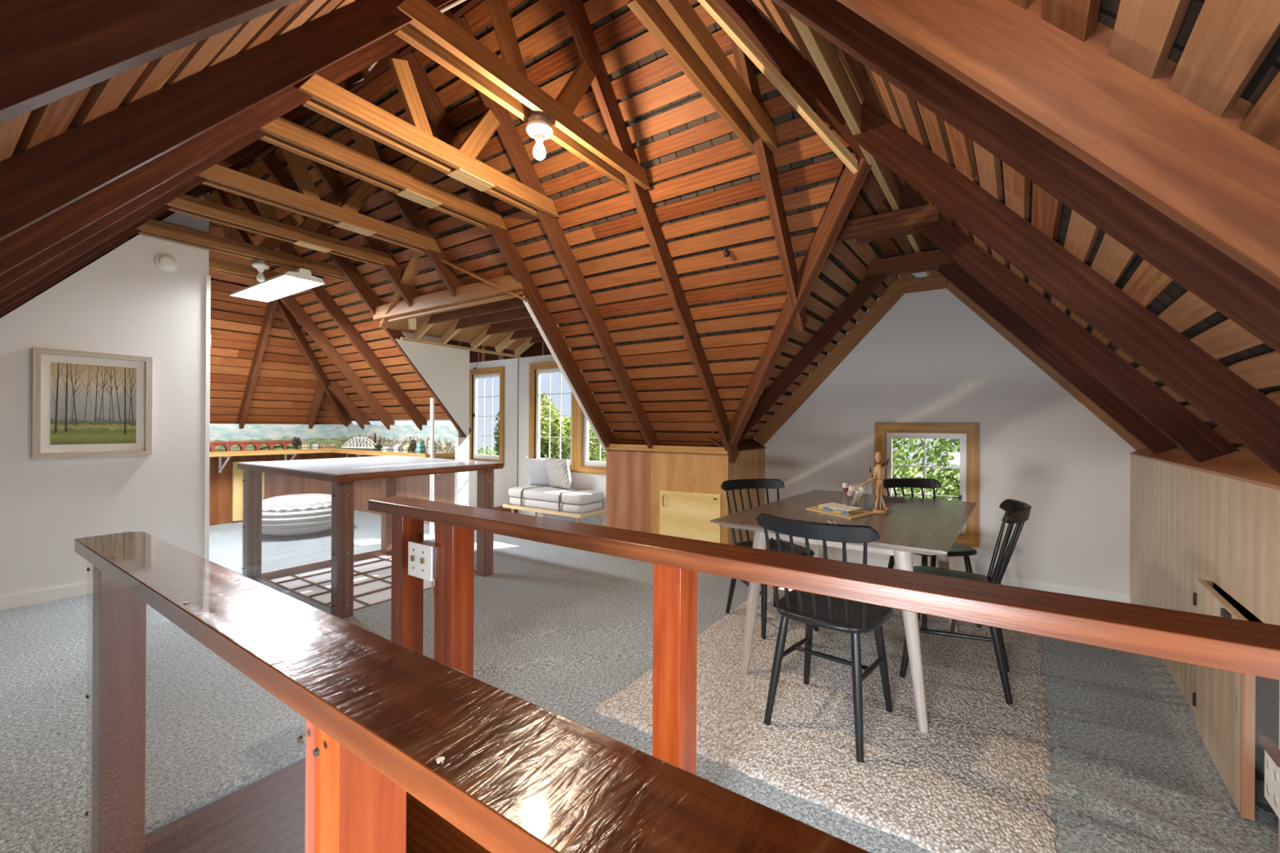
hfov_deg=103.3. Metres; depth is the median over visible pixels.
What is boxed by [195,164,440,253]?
ceiling beam
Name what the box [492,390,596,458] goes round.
tree
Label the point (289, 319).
rafter
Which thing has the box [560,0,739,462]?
rafter
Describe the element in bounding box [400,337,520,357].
trim
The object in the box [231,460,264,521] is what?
door
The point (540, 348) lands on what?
wall
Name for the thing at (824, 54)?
ceiling beam
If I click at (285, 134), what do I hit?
ceiling beam
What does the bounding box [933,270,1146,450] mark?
rafter
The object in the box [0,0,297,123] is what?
rafter
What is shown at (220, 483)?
wall
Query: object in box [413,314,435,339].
rafter
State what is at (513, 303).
ceiling beam
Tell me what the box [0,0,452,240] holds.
rafter
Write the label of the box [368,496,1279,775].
stair railing
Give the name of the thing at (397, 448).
house
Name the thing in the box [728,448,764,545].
wall
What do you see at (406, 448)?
house
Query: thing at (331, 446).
house
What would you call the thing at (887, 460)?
brush
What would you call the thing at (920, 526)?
dining table
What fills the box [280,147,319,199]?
brace
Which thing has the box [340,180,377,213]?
brace
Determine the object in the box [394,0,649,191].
ceiling beam
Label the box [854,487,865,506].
paint tube
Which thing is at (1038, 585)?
baseboard
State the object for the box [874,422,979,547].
window
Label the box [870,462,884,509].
brush
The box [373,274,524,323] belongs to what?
ceiling beam
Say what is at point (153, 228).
ceiling beam
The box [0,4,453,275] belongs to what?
rafter
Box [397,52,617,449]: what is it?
rafter
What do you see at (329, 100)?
ceiling beam
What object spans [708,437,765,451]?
trim
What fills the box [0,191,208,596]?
wall
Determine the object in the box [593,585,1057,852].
area rug
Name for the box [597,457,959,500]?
lawn
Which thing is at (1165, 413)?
rafter
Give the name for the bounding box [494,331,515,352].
rafter
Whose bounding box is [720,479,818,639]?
spindle chair
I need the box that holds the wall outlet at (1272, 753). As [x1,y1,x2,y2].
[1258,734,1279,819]
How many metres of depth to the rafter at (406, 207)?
4.00 m
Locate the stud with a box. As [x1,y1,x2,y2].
[481,345,485,361]
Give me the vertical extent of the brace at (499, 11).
0.417 m
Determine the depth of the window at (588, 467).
5.87 m
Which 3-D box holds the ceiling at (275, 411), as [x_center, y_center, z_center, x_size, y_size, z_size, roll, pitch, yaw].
[-4.764,-1.118,5.262,1.833,2.681,4.624,0,0,34]
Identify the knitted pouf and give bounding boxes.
[262,493,331,535]
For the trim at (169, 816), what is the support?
attached to the wall at (427, 832)
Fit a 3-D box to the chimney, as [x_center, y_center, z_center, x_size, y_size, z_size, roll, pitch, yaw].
[-3.442,0.198,6.636,0.121,0.220,0.028,0,0,25]
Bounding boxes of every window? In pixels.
[468,366,504,466]
[528,361,576,472]
[576,400,606,474]
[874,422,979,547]
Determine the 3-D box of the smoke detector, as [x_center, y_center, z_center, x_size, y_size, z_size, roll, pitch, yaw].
[-3.621,-1.258,3.872,0.044,0.136,0.136,0,0,34]
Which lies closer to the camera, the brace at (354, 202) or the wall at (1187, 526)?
the wall at (1187, 526)
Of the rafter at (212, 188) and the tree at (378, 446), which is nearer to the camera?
the rafter at (212, 188)
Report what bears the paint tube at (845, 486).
in the glass cup
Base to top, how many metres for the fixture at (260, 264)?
0.203 m
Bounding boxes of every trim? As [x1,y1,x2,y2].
[82,746,305,852]
[204,275,210,559]
[257,549,477,610]
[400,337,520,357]
[522,300,606,453]
[604,444,728,453]
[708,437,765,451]
[1130,446,1279,490]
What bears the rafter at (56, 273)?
attached to the ceiling at (21, 133)
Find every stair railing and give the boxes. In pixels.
[74,531,871,852]
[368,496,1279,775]
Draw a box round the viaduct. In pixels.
[209,440,299,452]
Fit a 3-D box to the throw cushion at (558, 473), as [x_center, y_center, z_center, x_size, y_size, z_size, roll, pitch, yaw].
[-0.931,0.536,5.791,0.169,0.420,0.467,0,0,-44]
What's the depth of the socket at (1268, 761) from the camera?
1.46 m
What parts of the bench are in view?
frame, leg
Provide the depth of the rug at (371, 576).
3.98 m
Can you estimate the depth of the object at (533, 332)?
5.86 m
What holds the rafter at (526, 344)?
attached to the ceiling at (468, 335)
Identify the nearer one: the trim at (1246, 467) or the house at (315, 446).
the trim at (1246, 467)
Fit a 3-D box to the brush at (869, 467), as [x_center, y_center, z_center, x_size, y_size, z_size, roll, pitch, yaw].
[1.265,0.333,2.753,0.032,0.230,0.009,0,0,12]
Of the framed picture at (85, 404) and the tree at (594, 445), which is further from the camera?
the tree at (594, 445)
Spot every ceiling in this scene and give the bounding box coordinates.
[0,0,357,161]
[208,190,353,424]
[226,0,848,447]
[379,250,529,350]
[709,147,915,442]
[746,0,1279,452]
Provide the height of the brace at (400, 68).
0.417 m
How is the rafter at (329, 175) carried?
attached to the ceiling at (627, 24)
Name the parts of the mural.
hill panel, town panel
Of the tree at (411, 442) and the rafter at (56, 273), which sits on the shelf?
the tree at (411, 442)
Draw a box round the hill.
[259,445,298,450]
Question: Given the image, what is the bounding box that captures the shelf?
[209,448,454,472]
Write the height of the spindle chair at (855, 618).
0.844 m
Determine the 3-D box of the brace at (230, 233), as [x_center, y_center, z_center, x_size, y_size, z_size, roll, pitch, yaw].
[-3.392,-1.671,4.135,0.035,0.417,0.262,0,0,34]
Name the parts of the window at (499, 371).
sash frame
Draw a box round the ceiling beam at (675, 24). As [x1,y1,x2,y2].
[626,0,777,153]
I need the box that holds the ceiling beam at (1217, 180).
[836,0,1279,289]
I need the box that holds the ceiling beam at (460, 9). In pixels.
[215,0,482,190]
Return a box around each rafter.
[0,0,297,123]
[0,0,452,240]
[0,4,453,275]
[0,51,399,289]
[0,109,318,302]
[0,143,273,311]
[0,158,254,316]
[0,186,216,318]
[208,189,218,233]
[218,189,352,427]
[235,194,426,430]
[235,298,278,428]
[258,152,471,437]
[267,267,395,430]
[305,384,324,428]
[307,158,418,306]
[327,381,370,429]
[346,127,462,297]
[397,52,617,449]
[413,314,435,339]
[440,319,461,343]
[453,16,660,451]
[470,321,503,348]
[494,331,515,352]
[514,337,534,355]
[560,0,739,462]
[715,0,866,159]
[728,35,808,331]
[728,152,871,444]
[736,249,897,445]
[753,274,916,445]
[770,0,1279,353]
[841,101,1279,474]
[882,182,1239,462]
[911,235,1178,453]
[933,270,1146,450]
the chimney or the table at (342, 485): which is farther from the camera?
the chimney
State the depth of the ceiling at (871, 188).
3.67 m
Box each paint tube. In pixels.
[842,483,848,501]
[843,484,855,506]
[849,488,860,506]
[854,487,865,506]
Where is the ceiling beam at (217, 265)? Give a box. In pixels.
[113,239,310,291]
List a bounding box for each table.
[237,456,503,618]
[710,489,977,733]
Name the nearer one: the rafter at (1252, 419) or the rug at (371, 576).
the rafter at (1252, 419)
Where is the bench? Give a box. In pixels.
[502,484,605,525]
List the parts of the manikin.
arm, leg, arm, leg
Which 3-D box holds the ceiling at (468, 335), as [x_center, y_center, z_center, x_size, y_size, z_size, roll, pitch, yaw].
[-1.289,-1.233,5.105,2.040,0.530,2.110,0,0,34]
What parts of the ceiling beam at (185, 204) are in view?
splice plate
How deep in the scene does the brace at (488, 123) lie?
2.91 m
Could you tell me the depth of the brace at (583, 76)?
2.50 m
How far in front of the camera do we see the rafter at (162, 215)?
3.45 m
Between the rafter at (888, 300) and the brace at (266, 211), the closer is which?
the brace at (266, 211)
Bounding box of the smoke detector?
[154,253,177,271]
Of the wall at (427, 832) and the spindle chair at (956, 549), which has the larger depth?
the spindle chair at (956, 549)
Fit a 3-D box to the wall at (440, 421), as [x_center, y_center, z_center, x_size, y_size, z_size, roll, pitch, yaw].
[-2.488,-0.166,6.705,1.650,2.700,0.900,0,0,34]
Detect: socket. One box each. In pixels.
[1266,759,1270,770]
[1266,782,1270,795]
[1273,769,1278,782]
[1273,794,1278,806]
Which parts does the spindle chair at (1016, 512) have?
leg, seat, leg, leg, crest rail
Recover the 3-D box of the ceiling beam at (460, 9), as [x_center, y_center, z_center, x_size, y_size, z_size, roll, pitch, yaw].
[-2.056,-2.298,3.448,4.900,0.160,0.030,0,0,34]
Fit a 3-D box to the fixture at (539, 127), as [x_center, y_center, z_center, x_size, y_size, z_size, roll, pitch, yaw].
[-0.460,-1.326,2.318,0.124,0.203,0.124,0,0,34]
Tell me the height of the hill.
0.055 m
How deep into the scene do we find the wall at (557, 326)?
4.40 m
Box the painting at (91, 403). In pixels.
[49,362,136,444]
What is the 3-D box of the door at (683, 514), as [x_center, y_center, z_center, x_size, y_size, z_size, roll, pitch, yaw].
[0.409,0.865,4.246,0.580,0.635,0.038,0,0,34]
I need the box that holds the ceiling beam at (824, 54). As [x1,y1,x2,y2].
[788,13,933,276]
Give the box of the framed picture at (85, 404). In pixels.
[31,346,152,458]
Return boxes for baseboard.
[0,581,93,610]
[811,549,1129,603]
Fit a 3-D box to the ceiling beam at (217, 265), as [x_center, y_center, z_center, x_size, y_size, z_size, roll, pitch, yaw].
[-3.826,-1.470,4.676,0.124,0.092,1.550,0,0,34]
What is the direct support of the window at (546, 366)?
attached to the wall at (504, 478)
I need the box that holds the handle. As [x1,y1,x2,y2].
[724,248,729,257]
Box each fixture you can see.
[251,257,269,281]
[525,109,553,159]
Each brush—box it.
[869,466,875,508]
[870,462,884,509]
[871,457,888,508]
[871,474,873,509]
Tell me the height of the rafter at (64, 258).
2.621 m
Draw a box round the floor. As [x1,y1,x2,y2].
[0,510,1278,852]
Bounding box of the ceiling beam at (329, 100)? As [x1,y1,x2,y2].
[297,73,558,217]
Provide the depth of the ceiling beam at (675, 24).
1.99 m
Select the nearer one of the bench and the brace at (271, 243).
the brace at (271, 243)
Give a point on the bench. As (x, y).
(537, 497)
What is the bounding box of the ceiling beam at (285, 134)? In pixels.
[257,116,506,231]
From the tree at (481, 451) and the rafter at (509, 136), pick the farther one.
the tree at (481, 451)
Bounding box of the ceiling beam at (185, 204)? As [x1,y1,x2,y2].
[166,194,396,266]
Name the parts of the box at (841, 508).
lid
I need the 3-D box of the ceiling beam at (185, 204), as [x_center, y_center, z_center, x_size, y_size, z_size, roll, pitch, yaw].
[-2.639,-1.459,3.871,0.124,0.099,1.550,0,0,34]
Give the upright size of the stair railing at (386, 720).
1.152 m
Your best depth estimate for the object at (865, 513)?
2.61 m
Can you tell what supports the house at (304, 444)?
on the shelf
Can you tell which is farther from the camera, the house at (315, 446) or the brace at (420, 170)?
the house at (315, 446)
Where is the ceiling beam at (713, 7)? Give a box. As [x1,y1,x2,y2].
[697,0,857,173]
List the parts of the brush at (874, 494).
handle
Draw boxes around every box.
[408,540,435,603]
[817,502,862,515]
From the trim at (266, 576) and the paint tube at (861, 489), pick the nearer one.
the paint tube at (861, 489)
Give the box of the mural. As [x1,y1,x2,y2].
[209,423,458,453]
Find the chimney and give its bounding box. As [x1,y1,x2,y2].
[373,433,380,449]
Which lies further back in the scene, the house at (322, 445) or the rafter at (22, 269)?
the house at (322, 445)
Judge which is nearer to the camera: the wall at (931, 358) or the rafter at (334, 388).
the wall at (931, 358)
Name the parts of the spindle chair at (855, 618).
leg, leg, crest rail, seat, leg, leg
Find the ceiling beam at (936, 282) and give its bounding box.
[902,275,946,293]
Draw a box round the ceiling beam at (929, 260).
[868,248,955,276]
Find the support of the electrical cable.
attached to the rafter at (162, 215)
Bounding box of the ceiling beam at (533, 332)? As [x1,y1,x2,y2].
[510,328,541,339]
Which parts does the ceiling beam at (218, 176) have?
splice plate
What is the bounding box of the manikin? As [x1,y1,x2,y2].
[860,451,888,515]
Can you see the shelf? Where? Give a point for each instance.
(358, 451)
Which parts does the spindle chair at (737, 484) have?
leg, crest rail, leg, seat, leg, leg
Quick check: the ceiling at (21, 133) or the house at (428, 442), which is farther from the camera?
the house at (428, 442)
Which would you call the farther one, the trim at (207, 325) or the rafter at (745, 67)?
the trim at (207, 325)
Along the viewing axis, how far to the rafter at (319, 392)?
6.73 m
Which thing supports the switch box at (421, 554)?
attached to the stair railing at (1228, 644)
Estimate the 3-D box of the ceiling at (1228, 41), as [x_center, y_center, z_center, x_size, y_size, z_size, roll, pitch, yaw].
[1.089,-1.035,1.738,2.555,2.715,5.588,0,0,34]
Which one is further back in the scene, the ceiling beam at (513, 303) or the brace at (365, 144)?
the ceiling beam at (513, 303)
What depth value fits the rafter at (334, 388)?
6.79 m
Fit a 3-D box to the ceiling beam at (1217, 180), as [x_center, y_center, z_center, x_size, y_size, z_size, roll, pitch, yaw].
[0.575,-0.846,1.000,1.350,1.499,0.043,0,0,33]
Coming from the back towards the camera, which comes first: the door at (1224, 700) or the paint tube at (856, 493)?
the paint tube at (856, 493)
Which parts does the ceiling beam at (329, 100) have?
splice plate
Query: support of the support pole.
on the floor
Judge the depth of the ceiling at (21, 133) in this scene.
1.10 m
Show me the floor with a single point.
(561, 630)
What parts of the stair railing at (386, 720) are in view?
post, post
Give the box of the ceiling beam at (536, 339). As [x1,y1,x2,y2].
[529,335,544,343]
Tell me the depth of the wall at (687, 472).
4.48 m
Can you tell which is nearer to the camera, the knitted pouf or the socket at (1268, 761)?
the socket at (1268, 761)
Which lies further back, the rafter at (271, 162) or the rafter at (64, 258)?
the rafter at (271, 162)
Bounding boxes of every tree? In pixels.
[292,436,301,448]
[373,444,381,450]
[408,439,416,453]
[477,445,497,455]
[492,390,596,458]
[546,418,606,461]
[892,438,959,501]
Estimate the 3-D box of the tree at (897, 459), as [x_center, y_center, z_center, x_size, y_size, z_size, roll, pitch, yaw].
[3.395,1.638,6.153,3.695,4.967,1.610,0,0,34]
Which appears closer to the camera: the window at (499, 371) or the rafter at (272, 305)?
the rafter at (272, 305)
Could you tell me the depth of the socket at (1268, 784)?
1.46 m
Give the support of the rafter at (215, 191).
attached to the ceiling at (275, 411)
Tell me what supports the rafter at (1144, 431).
attached to the ceiling at (1228, 41)
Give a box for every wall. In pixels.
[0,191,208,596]
[144,757,305,852]
[208,452,346,525]
[346,453,454,525]
[393,332,462,437]
[395,338,469,506]
[405,791,490,852]
[446,339,551,363]
[468,354,606,526]
[556,324,617,439]
[605,449,728,544]
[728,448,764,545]
[752,271,1136,594]
[1129,454,1279,852]
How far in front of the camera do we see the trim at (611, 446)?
4.35 m
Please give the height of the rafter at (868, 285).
1.482 m
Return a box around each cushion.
[524,455,555,485]
[543,454,571,489]
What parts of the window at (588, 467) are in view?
sash frame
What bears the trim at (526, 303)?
attached to the wall at (557, 326)
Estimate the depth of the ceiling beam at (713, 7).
2.24 m
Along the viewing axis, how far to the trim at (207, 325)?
4.08 m
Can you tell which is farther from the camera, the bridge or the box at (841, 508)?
the bridge
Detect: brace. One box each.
[204,193,242,242]
[239,168,279,222]
[259,214,298,250]
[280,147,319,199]
[298,193,339,231]
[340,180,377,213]
[350,128,380,177]
[387,57,433,136]
[406,137,439,180]
[457,109,500,158]
[485,0,527,102]
[555,58,595,113]
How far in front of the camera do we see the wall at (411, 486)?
6.41 m
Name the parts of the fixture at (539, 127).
bulb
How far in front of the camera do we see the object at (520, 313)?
5.03 m
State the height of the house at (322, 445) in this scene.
0.075 m
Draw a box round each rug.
[269,554,434,608]
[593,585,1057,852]
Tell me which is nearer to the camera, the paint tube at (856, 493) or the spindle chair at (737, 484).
the paint tube at (856, 493)
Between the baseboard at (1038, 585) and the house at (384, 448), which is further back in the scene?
the house at (384, 448)
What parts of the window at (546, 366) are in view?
sash frame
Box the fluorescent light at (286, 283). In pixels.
[230,261,324,302]
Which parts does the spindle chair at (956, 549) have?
leg, crest rail, leg, leg, seat, leg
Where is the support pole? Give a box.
[429,397,434,534]
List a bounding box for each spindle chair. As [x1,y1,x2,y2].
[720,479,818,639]
[755,512,893,762]
[882,478,982,629]
[899,498,1031,704]
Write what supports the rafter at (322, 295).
attached to the ceiling at (627, 24)
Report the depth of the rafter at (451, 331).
5.48 m
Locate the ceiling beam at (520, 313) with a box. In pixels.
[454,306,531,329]
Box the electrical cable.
[268,0,466,143]
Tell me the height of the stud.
0.430 m
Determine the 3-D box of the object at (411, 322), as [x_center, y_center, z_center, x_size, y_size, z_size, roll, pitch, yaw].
[-2.230,-1.068,4.949,0.070,0.168,0.431,0,0,-23]
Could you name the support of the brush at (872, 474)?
in the glass vase
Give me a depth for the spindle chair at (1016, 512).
2.28 m
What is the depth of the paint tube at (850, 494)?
2.72 m
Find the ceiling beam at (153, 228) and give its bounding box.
[136,219,346,280]
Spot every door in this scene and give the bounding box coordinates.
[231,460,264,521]
[659,489,720,543]
[1192,579,1255,821]
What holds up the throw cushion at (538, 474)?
on the bench
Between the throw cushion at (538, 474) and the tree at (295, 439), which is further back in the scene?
the tree at (295, 439)
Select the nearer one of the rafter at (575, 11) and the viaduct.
the rafter at (575, 11)
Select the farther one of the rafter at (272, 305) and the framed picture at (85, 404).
the rafter at (272, 305)
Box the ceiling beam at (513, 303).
[426,297,525,324]
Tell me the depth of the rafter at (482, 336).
5.82 m
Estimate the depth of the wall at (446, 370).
5.70 m
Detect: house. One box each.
[300,440,308,448]
[311,442,318,448]
[318,443,328,448]
[328,443,337,448]
[382,446,391,451]
[393,444,402,452]
[402,444,413,453]
[416,440,424,453]
[426,440,436,453]
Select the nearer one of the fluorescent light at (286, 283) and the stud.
the fluorescent light at (286, 283)
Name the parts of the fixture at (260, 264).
bulb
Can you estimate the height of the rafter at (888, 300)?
1.482 m
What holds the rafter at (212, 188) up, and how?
attached to the ceiling at (21, 133)
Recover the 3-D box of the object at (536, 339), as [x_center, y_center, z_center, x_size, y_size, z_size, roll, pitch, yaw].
[-0.768,-1.085,5.874,1.440,0.110,0.030,0,0,34]
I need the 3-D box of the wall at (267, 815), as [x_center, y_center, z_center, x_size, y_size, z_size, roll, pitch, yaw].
[-1.364,1.901,1.752,0.035,1.380,0.820,0,0,34]
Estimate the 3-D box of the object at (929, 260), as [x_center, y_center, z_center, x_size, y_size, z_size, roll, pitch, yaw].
[1.915,-1.148,3.570,0.536,0.100,0.145,0,0,34]
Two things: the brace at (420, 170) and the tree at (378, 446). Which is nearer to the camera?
the brace at (420, 170)
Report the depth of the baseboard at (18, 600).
3.38 m
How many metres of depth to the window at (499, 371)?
6.88 m
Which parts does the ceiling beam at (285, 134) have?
splice plate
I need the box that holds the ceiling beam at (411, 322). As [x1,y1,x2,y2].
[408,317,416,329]
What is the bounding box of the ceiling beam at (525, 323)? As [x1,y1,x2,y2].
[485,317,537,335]
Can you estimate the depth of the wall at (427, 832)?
1.80 m
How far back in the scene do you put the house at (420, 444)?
5.74 m
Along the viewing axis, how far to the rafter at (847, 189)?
2.86 m
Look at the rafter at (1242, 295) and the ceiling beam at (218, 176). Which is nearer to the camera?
the rafter at (1242, 295)
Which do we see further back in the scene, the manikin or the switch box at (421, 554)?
the manikin
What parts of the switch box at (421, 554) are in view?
switch lever, plate, switch lever, cord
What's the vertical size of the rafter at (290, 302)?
1.999 m
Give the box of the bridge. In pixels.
[341,436,377,448]
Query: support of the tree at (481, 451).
on the lawn
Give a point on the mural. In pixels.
(338, 435)
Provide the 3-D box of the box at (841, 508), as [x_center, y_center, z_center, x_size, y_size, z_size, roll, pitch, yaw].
[1.071,0.439,2.710,0.142,0.022,0.269,0,0,-21]

